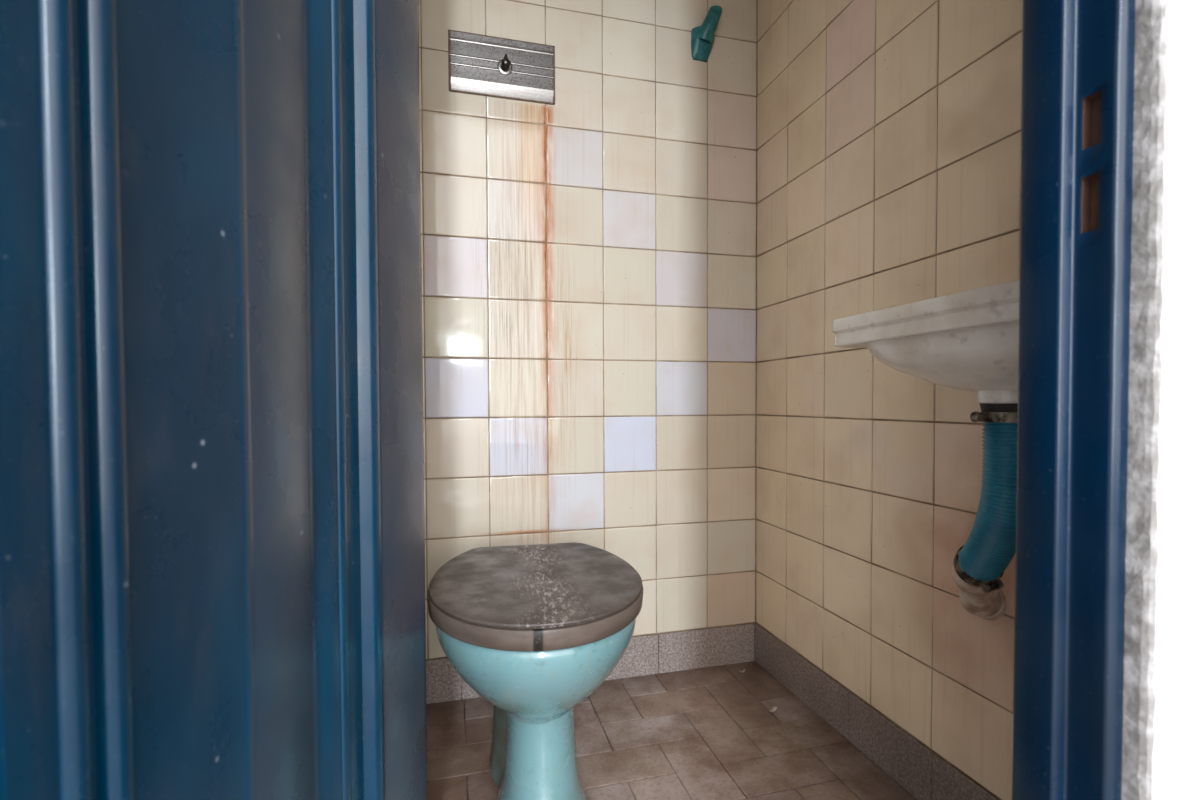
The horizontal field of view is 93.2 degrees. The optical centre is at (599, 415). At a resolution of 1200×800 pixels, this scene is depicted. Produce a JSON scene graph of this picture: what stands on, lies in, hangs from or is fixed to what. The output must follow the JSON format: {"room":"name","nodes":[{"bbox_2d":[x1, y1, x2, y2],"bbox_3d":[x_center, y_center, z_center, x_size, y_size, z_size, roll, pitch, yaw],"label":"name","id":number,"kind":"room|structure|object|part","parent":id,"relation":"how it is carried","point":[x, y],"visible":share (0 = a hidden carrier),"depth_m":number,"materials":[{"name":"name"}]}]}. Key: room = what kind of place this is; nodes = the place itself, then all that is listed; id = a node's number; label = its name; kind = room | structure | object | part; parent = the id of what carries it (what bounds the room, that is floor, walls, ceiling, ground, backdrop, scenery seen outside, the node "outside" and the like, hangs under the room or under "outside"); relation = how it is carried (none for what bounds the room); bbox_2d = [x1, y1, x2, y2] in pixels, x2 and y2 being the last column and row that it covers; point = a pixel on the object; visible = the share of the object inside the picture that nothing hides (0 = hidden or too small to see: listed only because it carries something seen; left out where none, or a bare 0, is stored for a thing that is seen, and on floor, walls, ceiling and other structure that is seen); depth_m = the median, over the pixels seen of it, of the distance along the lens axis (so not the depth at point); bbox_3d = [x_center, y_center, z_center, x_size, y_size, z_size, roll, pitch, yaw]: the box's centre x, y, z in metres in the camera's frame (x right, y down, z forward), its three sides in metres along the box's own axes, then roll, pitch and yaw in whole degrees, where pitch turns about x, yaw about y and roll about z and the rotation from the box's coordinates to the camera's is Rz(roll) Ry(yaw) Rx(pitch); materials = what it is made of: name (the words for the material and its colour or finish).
{"room":"toilet room","nodes":[
{"label":"toilet room","id":0,"kind":"room"},
{"bbox_2d":[419,0,757,697],"bbox_3d":[-0.218,-0.437,1.503,1.580,2.300,0.121,-1,1,-15],"label":"wall","id":1,"kind":"structure","parent":0,"point":[589,257],"depth_m":1.50,"materials":[{"name":"beige tile"}]},
{"bbox_2d":[448,29,554,104],"bbox_3d":[-0.240,-0.870,1.408,0.264,0.147,0.034,-1,1,-15],"label":"wall plate","id":2,"kind":"object","parent":1,"relation":"attached to","point":[478,64],"visible":1,"depth_m":1.42,"materials":[{"name":"silver metal"}]},
{"bbox_3d":[-0.234,-0.876,1.405,0.022,0.032,0.024,-1,1,-15],"label":"knob","id":3,"kind":"part","parent":2,"relation":"part of","materials":[{"name":"grey metal"}]},
{"bbox_2d":[426,623,753,703],"bbox_3d":[-0.201,0.660,1.467,1.333,0.108,0.006,-1,1,-15],"label":"baseboard","id":4,"kind":"structure","parent":1,"relation":"attached to","point":[701,648],"depth_m":1.56,"materials":[{"name":"stone"}]},
{"bbox_2d":[691,5,721,61],"bbox_3d":[0.290,-1.036,1.546,0.084,0.129,0.049,0,1,11],"label":"wall hook","id":5,"kind":"object","parent":1,"relation":"attached to","point":[703,36],"visible":1,"depth_m":1.53,"materials":[{"name":"teal plastic"}]},
{"bbox_2d":[426,661,916,799],"bbox_3d":[-0.058,0.766,0.932,1.440,0.080,1.218,-1,1,-15],"label":"floor","id":6,"kind":"structure","parent":0,"point":[707,733],"depth_m":1.23,"materials":[{"name":"tile"}]},
{"bbox_2d":[427,542,643,799],"bbox_3d":[-0.120,0.504,1.055,0.373,0.439,0.526,0,1,-11],"label":"toilet","id":7,"kind":"object","parent":6,"relation":"on","point":[534,630],"visible":1,"depth_m":0.89,"materials":[{"name":"turquoise glazed porcelain"},{"name":"plastic"}]},
{"bbox_3d":[-0.114,0.290,1.015,0.368,0.009,0.451,0,1,-11],"label":"lid","id":8,"kind":"part","parent":7,"relation":"part of","materials":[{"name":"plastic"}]},
{"bbox_3d":[-0.114,0.310,1.015,0.373,0.031,0.454,0,1,-11],"label":"seat","id":9,"kind":"part","parent":7,"relation":"part of","materials":[{"name":"plastic"}]},
{"bbox_3d":[-0.113,0.419,1.018,0.348,0.186,0.433,0,1,-11],"label":"bowl","id":10,"kind":"part","parent":7,"relation":"part of","materials":[{"name":"teal ceramic"}]},
{"bbox_2d":[756,0,1022,799],"bbox_3d":[0.640,-0.431,1.101,0.121,2.300,1.090,-1,1,-15],"label":"wall","id":11,"kind":"structure","parent":0,"point":[889,131],"depth_m":1.15,"materials":[{"name":"tile"}]},
{"bbox_2d":[754,623,997,799],"bbox_3d":[0.584,0.665,1.111,0.006,0.108,1.088,-1,1,-15],"label":"baseboard","id":12,"kind":"structure","parent":11,"relation":"attached to","point":[921,772],"depth_m":1.19,"materials":[{"name":"stone"}]},
{"bbox_2d":[832,280,1018,403],"bbox_3d":[0.532,-0.079,0.733,0.281,0.128,0.363,-1,1,-15],"label":"basin","id":13,"kind":"object","parent":11,"relation":"attached to","point":[968,340],"visible":0.52,"depth_m":0.69,"materials":[{"name":"white ceramic"}]},
{"bbox_3d":[0.534,-0.067,0.730,0.256,0.076,0.356,-1,1,-15],"label":"bowl","id":14,"kind":"part","parent":13,"relation":"part of","materials":[{"name":"white ceramic"}]},
{"bbox_2d":[953,403,1017,593],"bbox_3d":[0.536,0.116,0.774,0.074,0.272,0.149,0,1,22],"label":"hose","id":15,"kind":"object","parent":13,"relation":"attached to","point":[989,548],"visible":0.7,"depth_m":0.73,"materials":[{"name":"teal plastic"}]},
{"bbox_2d":[979,403,1017,411],"bbox_3d":[0.524,-0.011,0.729,0.063,0.016,0.063,-1,1,-15],"label":"washer","id":16,"kind":"object","parent":15,"relation":"in","point":[988,407],"depth_m":0.71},
{"bbox_2d":[977,390,1017,403],"bbox_3d":[0.524,-0.029,0.729,0.068,0.028,0.068,-1,1,-15],"label":"outlet","id":17,"kind":"object","parent":13,"relation":"attached to","point":[983,396],"depth_m":0.71,"materials":[{"name":"white ceramic"}]},
{"bbox_2d":[952,565,1006,619],"bbox_3d":[0.586,0.267,0.874,0.064,0.129,0.149,1,2,42],"label":"pipe elbow","id":18,"kind":"object","parent":11,"relation":"attached to","point":[992,605],"visible":0.6,"depth_m":0.87,"materials":[{"name":"white plastic"}]},
{"bbox_2d":[1152,0,1199,799],"bbox_3d":[0.003,-0.625,0.327,3.700,2.770,0.076,-1,1,-15],"label":"wall","id":19,"kind":"structure","parent":0,"point":[1176,749],"depth_m":0.41,"materials":[{"name":"white paint"}]},
{"bbox_2d":[0,0,426,799],"bbox_3d":[-0.292,-0.270,0.543,0.036,1.988,0.588,0,1,3],"label":"door leaf","id":20,"kind":"structure","parent":19,"relation":"in","point":[212,522],"depth_m":0.42,"materials":[{"name":"blue paint"}]},
{"bbox_2d":[1012,0,1134,799],"bbox_3d":[0.028,-0.288,0.347,0.721,2.055,0.064,-1,1,-15],"label":"door frame","id":21,"kind":"structure","parent":19,"relation":"attached to","point":[1078,56],"depth_m":0.43,"materials":[{"name":"blue paint"}]},
{"bbox_2d":[1121,0,1168,799],"bbox_3d":[0.388,-0.293,0.401,0.022,2.060,0.011,1,2,37],"label":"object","id":22,"kind":"structure","parent":19,"relation":"attached to","point":[1151,41],"depth_m":0.41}
]}

